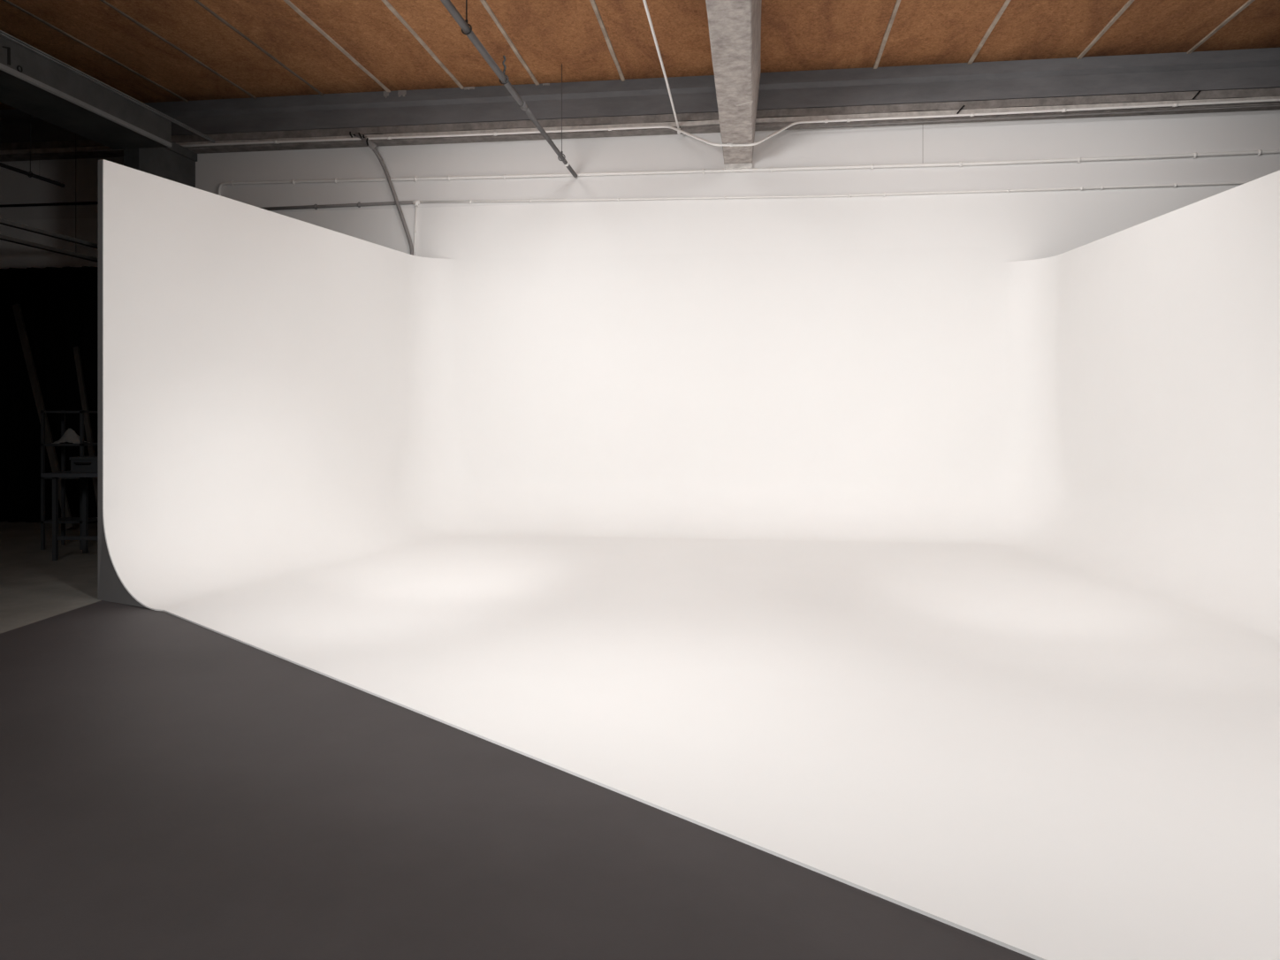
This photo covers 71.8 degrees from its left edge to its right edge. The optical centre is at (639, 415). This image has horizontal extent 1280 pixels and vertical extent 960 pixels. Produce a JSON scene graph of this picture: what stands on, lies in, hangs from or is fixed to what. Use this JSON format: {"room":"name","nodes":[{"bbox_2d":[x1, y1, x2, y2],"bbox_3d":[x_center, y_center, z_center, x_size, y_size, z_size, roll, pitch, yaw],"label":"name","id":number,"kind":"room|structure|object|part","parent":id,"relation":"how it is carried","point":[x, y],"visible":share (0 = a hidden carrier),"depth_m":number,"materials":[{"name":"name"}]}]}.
{"room":"studio","nodes":[
{"label":"studio","id":0,"kind":"room"},
{"bbox_2d":[0,520,1035,959],"bbox_3d":[-2.445,1.612,2.554,24.500,0.200,18.445,0,0,7],"label":"floor","id":1,"kind":"structure","parent":0,"point":[172,788],"depth_m":3.17,"materials":[{"name":"grey paint"}]},
{"bbox_2d":[12,303,74,529],"bbox_3d":[-8.091,-0.030,11.963,1.505,3.060,0.080,0,0,31],"label":"plank","id":2,"kind":"object","parent":1,"relation":"on","point":[17,309],"visible":0.79,"depth_m":12.01,"materials":[{"name":"brown wood"}]},
{"bbox_2d":[0,266,98,523],"bbox_3d":[-9.800,-0.290,12.626,6.550,3.580,0.167,0,0,7],"label":"curtain","id":3,"kind":"object","parent":1,"relation":"on","point":[59,306],"visible":0.48,"depth_m":12.44,"materials":[{"name":"black fabric"}]},
{"bbox_2d":[40,410,98,549],"bbox_3d":[-6.500,0.726,10.125,0.470,1.572,0.380,0,0,0],"label":"equipment rack","id":4,"kind":"object","parent":1,"relation":"on","point":[63,520],"visible":0.65,"depth_m":9.94,"materials":[{"name":"grey metal"}]},
{"bbox_2d":[40,477,91,479],"bbox_3d":[-6.500,0.700,10.125,0.470,0.024,0.380,0,0,0],"label":"shelf","id":5,"kind":"object","parent":4,"relation":"attached to","point":[41,477],"depth_m":9.94,"materials":[{"name":"grey plastic"}]},
{"bbox_2d":[40,411,98,412],"bbox_3d":[-6.500,-0.040,10.125,0.470,0.024,0.380,0,0,0],"label":"shelf","id":6,"kind":"object","parent":4,"relation":"attached to","point":[41,411],"depth_m":9.94,"materials":[{"name":"grey plastic"}]},
{"bbox_2d":[40,442,98,445],"bbox_3d":[-6.500,0.330,10.125,0.470,0.024,0.380,0,0,0],"label":"shelf","id":7,"kind":"object","parent":4,"relation":"attached to","point":[41,444],"depth_m":9.94,"materials":[{"name":"grey plastic"}]},
{"bbox_2d":[41,517,98,523],"bbox_3d":[-6.500,1.200,10.125,0.470,0.024,0.380,0,0,0],"label":"shelf","id":8,"kind":"object","parent":4,"relation":"attached to","point":[63,520],"depth_m":10.03,"materials":[{"name":"grey plastic"}]},
{"bbox_2d":[51,427,89,443],"bbox_3d":[-6.490,0.233,10.081,0.300,0.176,0.223,0,0,0],"label":"rag","id":9,"kind":"object","parent":4,"relation":"on","point":[70,436],"visible":0.88,"depth_m":10.03,"materials":[{"name":"grey fabric"}]},
{"bbox_2d":[40,470,98,560],"bbox_3d":[-5.400,1.056,9.475,1.600,0.912,0.650,0,0,0],"label":"workbench","id":10,"kind":"object","parent":1,"relation":"on","point":[85,537],"visible":0.44,"depth_m":9.22,"materials":[{"name":"grey laminate"}]},
{"bbox_3d":[-6.100,1.076,9.220,0.040,0.872,0.040,0,0,0],"label":"leg","id":11,"kind":"part","parent":10,"relation":"part of","materials":[{"name":"grey plastic"}]},
{"bbox_2d":[68,456,98,472],"bbox_3d":[-5.870,0.520,9.452,0.320,0.160,0.316,0,0,0],"label":"crate","id":12,"kind":"object","parent":10,"relation":"on","point":[79,463],"visible":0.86,"depth_m":9.35,"materials":[{"name":"grey plastic"}]},
{"bbox_3d":[-5.875,0.500,9.312,0.166,0.016,0.036,0,0,0],"label":"handle","id":13,"kind":"part","parent":12,"relation":"part of","materials":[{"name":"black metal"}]},
{"bbox_3d":[-5.870,0.455,9.475,0.320,0.030,0.270,0,0,0],"label":"lid","id":14,"kind":"part","parent":12,"relation":"part of","materials":[{"name":"grey plastic"}]},
{"bbox_3d":[-6.100,1.076,9.720,0.040,0.872,0.040,0,0,0],"label":"leg","id":15,"kind":"part","parent":10,"relation":"part of","materials":[{"name":"grey plastic"}]},
{"bbox_2d":[73,346,98,513],"bbox_3d":[-7.370,0.270,11.829,1.195,2.450,0.071,0,0,42],"label":"plank","id":16,"kind":"object","parent":1,"relation":"on","point":[76,350],"visible":0.64,"depth_m":11.93,"materials":[{"name":"brown wood"}]},
{"bbox_2d":[123,141,197,187],"bbox_3d":[-6.380,-1.071,11.781,0.270,5.167,1.140,0,0,7],"label":"column","id":17,"kind":"structure","parent":1,"relation":"on","point":[177,163],"depth_m":11.73,"materials":[{"name":"grey metal"}]},
{"bbox_2d":[0,30,214,149],"bbox_3d":[-7.336,-3.562,3.049,0.818,0.378,18.185,0,0,7],"label":"girder","id":18,"kind":"object","parent":17,"relation":"on","point":[34,82],"visible":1,"depth_m":9.80,"materials":[{"name":"grey metal"}]},
{"bbox_3d":[-6.380,-3.598,11.781,0.270,0.115,1.140,0,0,7],"label":"head plate","id":19,"kind":"part","parent":17,"relation":"part of","materials":[{"name":"grey metal"}]},
{"bbox_2d":[98,159,1279,959],"bbox_3d":[0.286,-0.294,5.565,9.486,3.612,12.630,0,0,0],"label":"cyclorama","id":20,"kind":"object","parent":1,"relation":"on","point":[942,584],"visible":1,"depth_m":7.88,"materials":[{"name":"white paint"}]},
{"bbox_2d":[0,109,1279,269],"bbox_3d":[-1.255,-1.700,11.849,25.100,6.400,0.303,0,0,7],"label":"wall","id":21,"kind":"structure","parent":0,"point":[1017,225],"depth_m":11.39,"materials":[{"name":"paint"}]},
{"bbox_2d":[0,201,98,207],"bbox_3d":[-8.254,-3.004,12.575,3.598,0.047,0.038,0,0,7],"label":"pipe","id":22,"kind":"object","parent":21,"relation":"attached to","point":[84,202],"visible":0.49,"depth_m":12.58,"materials":[{"name":"black metal"}]},
{"bbox_2d":[260,200,412,210],"bbox_3d":[-4.158,-2.858,12.050,2.288,0.085,0.059,0,0,7],"label":"pipe","id":23,"kind":"object","parent":21,"relation":"attached to","point":[358,204],"visible":0.95,"depth_m":12.03,"materials":[{"name":"grey metal"}]},
{"bbox_2d":[413,205,417,255],"bbox_3d":[-3.031,-2.263,11.911,0.061,1.191,0.032,0,0,0],"label":"conduit","id":24,"kind":"object","parent":21,"relation":"attached to","point":[415,212],"visible":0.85,"depth_m":11.90,"materials":[{"name":"white metal"}]},
{"bbox_2d":[0,47,1279,161],"bbox_3d":[-1.294,-3.965,11.544,24.500,0.630,0.318,0,0,7],"label":"beam","id":25,"kind":"structure","parent":21,"relation":"attached to","point":[785,98],"depth_m":11.20,"materials":[{"name":"grey metal"}]},
{"bbox_2d":[349,131,413,255],"bbox_3d":[-3.456,-2.720,11.823,0.828,2.113,0.166,0,0,-16],"label":"cable","id":26,"kind":"object","parent":25,"relation":"hanging from","point":[369,143],"visible":0.89,"depth_m":11.85,"materials":[{"name":"grey rubber"}]},
{"bbox_2d":[87,99,1279,152],"bbox_3d":[1.247,-3.449,10.787,18.016,0.546,0.775,0,0,7],"label":"conduit","id":27,"kind":"object","parent":25,"relation":"attached to","point":[1261,100],"visible":0.97,"depth_m":10.93,"materials":[{"name":"grey metal"}]},
{"bbox_2d":[800,105,1279,129],"bbox_3d":[6.143,-3.630,10.550,8.343,0.069,0.014,0,0,7],"label":"cable","id":28,"kind":"object","parent":25,"relation":"attached to","point":[1263,105],"visible":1,"depth_m":10.70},
{"bbox_2d":[217,149,1279,195],"bbox_3d":[2.290,-3.108,11.212,16.419,0.286,0.057,0,0,7],"label":"conduit","id":29,"kind":"object","parent":21,"relation":"attached to","point":[1259,152],"visible":0.98,"depth_m":11.28,"materials":[{"name":"white metal"}]},
{"bbox_2d":[412,182,1247,205],"bbox_3d":[3.692,-2.825,11.034,13.602,0.138,0.048,0,0,7],"label":"conduit","id":30,"kind":"object","parent":21,"relation":"attached to","point":[415,202],"visible":0.99,"depth_m":11.18,"materials":[{"name":"white metal"}]},
{"bbox_2d":[0,0,1279,109],"bbox_3d":[-2.445,-4.395,2.554,24.500,0.270,18.445,0,0,7],"label":"ceiling","id":31,"kind":"structure","parent":0,"point":[147,50],"depth_m":10.01,"materials":[{"name":"brown wood"}]},
{"bbox_2d":[0,114,65,187],"bbox_3d":[-8.096,-3.524,2.449,0.070,1.512,16.800,0,0,7],"label":"pipe","id":32,"kind":"object","parent":31,"relation":"hanging from","point":[3,165],"visible":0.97,"depth_m":10.28,"materials":[{"name":"black metal"}]},
{"bbox_2d":[0,133,98,262],"bbox_3d":[-8.515,-3.183,3.158,0.042,2.194,18.100,0,0,7],"label":"rail","id":33,"kind":"object","parent":31,"relation":"hanging from","point":[2,237],"visible":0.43,"depth_m":11.27,"materials":[{"name":"black metal"}]},
{"bbox_2d":[0,134,98,249],"bbox_3d":[-8.515,-3.276,3.158,0.042,2.008,18.100,0,0,7],"label":"rail","id":34,"kind":"object","parent":31,"relation":"hanging from","point":[2,221],"visible":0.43,"depth_m":11.20,"materials":[{"name":"black metal"}]},
{"bbox_2d":[440,0,577,177],"bbox_3d":[-2.017,-3.688,2.474,0.093,1.183,18.395,0,0,7],"label":"pipe","id":35,"kind":"object","parent":31,"relation":"hanging from","point":[448,4],"visible":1,"depth_m":8.19,"materials":[{"name":"metal"}]},
{"bbox_2d":[642,0,680,134],"bbox_3d":[-0.667,-3.928,2.205,0.057,0.704,18.205,0,0,7],"label":"conduit","id":36,"kind":"object","parent":31,"relation":"hanging from","point":[643,1],"visible":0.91,"depth_m":9.03,"materials":[{"name":"grey metal"}]},
{"bbox_2d":[705,0,761,169],"bbox_3d":[0.094,-3.719,2.229,0.566,1.127,18.445,0,0,7],"label":"ceiling beam","id":37,"kind":"structure","parent":31,"relation":"attached to","point":[735,26],"depth_m":8.45,"materials":[{"name":"concrete"}]}
]}

